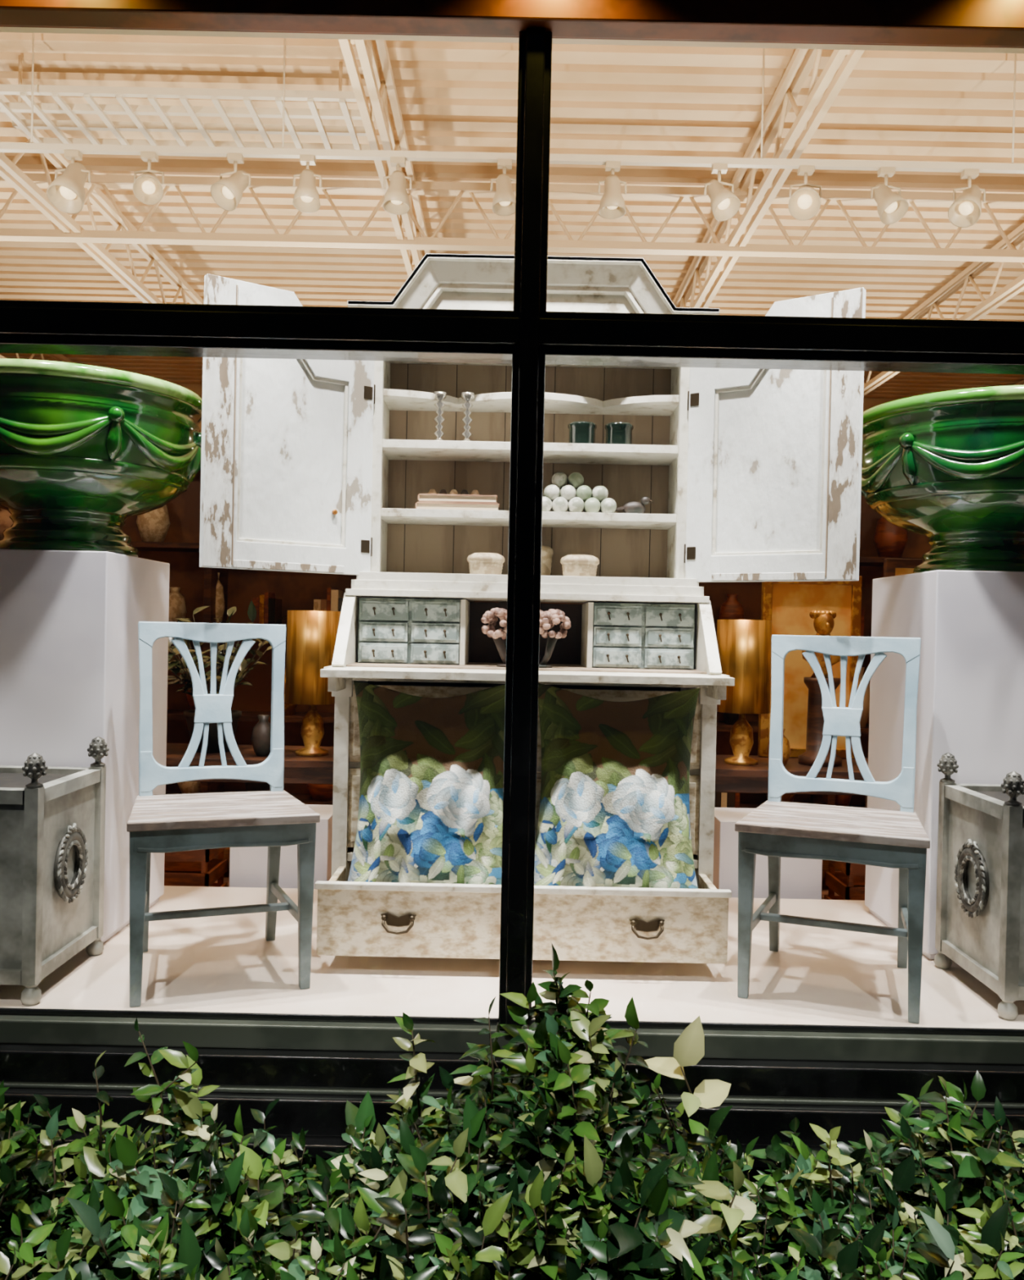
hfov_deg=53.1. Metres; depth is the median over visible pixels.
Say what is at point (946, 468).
urn
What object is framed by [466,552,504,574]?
lidded basket
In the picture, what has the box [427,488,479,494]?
ornaments
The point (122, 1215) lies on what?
evergreen shrub
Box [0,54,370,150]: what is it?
cable tray
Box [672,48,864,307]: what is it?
joist
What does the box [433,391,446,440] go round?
candlestick
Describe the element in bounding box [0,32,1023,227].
track
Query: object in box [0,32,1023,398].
ceiling
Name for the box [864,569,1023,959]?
pedestal
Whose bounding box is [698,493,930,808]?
shelving
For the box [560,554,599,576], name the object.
lidded basket
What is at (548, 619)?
potted flowers
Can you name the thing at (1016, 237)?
joist
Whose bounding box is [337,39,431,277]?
joist
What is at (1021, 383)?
joist
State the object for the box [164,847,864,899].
floor
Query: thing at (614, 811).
floral pillow
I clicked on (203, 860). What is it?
wooden crate
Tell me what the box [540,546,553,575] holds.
lidded basket
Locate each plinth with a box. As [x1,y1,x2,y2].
[229,804,333,888]
[712,807,822,899]
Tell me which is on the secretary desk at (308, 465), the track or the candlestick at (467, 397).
the candlestick at (467, 397)
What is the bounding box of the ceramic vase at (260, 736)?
[250,714,271,756]
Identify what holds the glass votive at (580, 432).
on the secretary desk at (308, 465)
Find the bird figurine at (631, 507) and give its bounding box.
[615,496,653,513]
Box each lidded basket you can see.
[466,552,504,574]
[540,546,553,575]
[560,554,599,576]
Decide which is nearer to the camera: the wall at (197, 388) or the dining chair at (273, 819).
the dining chair at (273, 819)
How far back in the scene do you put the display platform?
2.78 m
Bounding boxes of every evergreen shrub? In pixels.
[0,1017,349,1279]
[290,942,797,1279]
[715,1070,1023,1279]
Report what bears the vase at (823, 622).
on the console table at (729, 778)
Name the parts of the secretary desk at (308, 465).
hinged door, open drawer, hinged door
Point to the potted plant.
(212, 742)
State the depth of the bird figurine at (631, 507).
3.33 m
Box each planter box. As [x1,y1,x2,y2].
[0,736,109,1005]
[933,752,1023,1020]
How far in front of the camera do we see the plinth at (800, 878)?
3.77 m
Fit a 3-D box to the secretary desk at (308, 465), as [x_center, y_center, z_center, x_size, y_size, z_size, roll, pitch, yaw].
[0.048,-0.135,3.144,1.899,2.105,0.789,1,1,0]
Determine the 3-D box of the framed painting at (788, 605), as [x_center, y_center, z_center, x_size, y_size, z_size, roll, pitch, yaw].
[1.338,0.118,4.601,0.440,0.817,0.040,1,1,0]
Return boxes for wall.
[11,1153,1019,1279]
[173,382,903,432]
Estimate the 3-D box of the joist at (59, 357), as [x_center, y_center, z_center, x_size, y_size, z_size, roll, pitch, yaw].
[-4.170,-2.416,6.526,0.090,0.336,8.100,1,1,0]
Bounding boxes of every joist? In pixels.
[0,94,204,304]
[0,353,75,363]
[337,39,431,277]
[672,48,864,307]
[862,222,1023,395]
[1013,379,1023,385]
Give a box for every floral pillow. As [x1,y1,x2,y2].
[347,680,505,884]
[533,683,699,888]
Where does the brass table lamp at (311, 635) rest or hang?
on the console table at (318, 770)
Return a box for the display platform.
[0,885,1023,1028]
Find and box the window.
[0,28,1023,1173]
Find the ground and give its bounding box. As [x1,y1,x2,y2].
[11,1271,138,1279]
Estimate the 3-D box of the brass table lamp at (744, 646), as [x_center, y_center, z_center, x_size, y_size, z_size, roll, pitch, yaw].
[0.981,0.220,4.352,0.230,0.610,0.230,1,1,0]
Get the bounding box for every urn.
[0,358,202,557]
[860,385,1023,573]
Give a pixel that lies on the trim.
(987, 24)
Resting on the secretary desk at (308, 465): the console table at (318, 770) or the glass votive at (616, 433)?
the glass votive at (616, 433)
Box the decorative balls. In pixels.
[542,471,616,512]
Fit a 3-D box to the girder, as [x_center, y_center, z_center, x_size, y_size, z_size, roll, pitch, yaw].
[0.048,-2.300,5.576,10.000,0.345,0.080,1,1,0]
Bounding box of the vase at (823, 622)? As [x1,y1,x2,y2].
[798,609,841,767]
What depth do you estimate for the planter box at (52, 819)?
2.63 m
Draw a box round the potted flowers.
[480,607,570,667]
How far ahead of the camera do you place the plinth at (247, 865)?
3.76 m
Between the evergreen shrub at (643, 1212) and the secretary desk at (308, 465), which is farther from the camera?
the secretary desk at (308, 465)
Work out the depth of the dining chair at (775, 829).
2.86 m
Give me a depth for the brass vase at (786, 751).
4.23 m
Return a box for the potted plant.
[167,600,286,753]
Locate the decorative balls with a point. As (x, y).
(586, 500)
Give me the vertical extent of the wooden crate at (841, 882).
0.240 m
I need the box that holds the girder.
[0,173,1023,262]
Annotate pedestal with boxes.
[0,549,169,943]
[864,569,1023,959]
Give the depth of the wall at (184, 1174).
2.35 m
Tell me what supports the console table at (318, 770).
on the floor
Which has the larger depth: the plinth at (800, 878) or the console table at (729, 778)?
the console table at (729, 778)
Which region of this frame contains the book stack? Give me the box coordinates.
[415,493,499,510]
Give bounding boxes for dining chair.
[126,621,319,1007]
[734,635,929,1023]
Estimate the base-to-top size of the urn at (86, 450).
0.518 m
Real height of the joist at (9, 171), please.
0.336 m
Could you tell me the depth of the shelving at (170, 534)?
6.03 m
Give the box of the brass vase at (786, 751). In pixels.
[765,728,791,767]
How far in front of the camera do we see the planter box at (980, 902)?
2.71 m
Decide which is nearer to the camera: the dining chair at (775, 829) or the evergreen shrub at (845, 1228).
the evergreen shrub at (845, 1228)
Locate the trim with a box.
[0,0,1023,48]
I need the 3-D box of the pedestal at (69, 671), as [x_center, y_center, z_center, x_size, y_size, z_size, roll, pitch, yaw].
[-1.447,0.311,3.224,0.540,1.150,0.540,1,1,0]
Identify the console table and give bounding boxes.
[165,742,333,784]
[715,754,867,795]
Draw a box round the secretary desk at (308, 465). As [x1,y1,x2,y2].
[199,253,865,964]
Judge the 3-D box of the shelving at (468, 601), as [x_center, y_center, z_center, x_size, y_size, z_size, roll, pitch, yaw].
[0.045,0.249,5.878,1.540,1.520,0.350,1,1,0]
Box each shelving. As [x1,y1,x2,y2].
[0,466,356,804]
[467,600,584,604]
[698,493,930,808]
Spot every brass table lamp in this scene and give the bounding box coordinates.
[284,610,341,756]
[715,619,771,765]
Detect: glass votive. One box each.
[567,421,596,444]
[604,422,633,444]
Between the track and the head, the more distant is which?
the track
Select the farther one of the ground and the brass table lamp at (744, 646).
the brass table lamp at (744, 646)
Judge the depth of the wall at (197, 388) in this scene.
10.57 m
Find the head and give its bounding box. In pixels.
[0,26,1023,53]
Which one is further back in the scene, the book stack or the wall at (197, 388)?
the wall at (197, 388)
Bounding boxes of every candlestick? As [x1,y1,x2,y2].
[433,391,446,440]
[461,391,474,440]
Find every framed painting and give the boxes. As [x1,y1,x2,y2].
[757,576,862,758]
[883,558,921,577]
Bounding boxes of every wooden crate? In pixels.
[164,847,227,887]
[823,859,865,900]
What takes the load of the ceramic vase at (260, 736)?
on the console table at (318, 770)
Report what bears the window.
in the wall at (184, 1174)

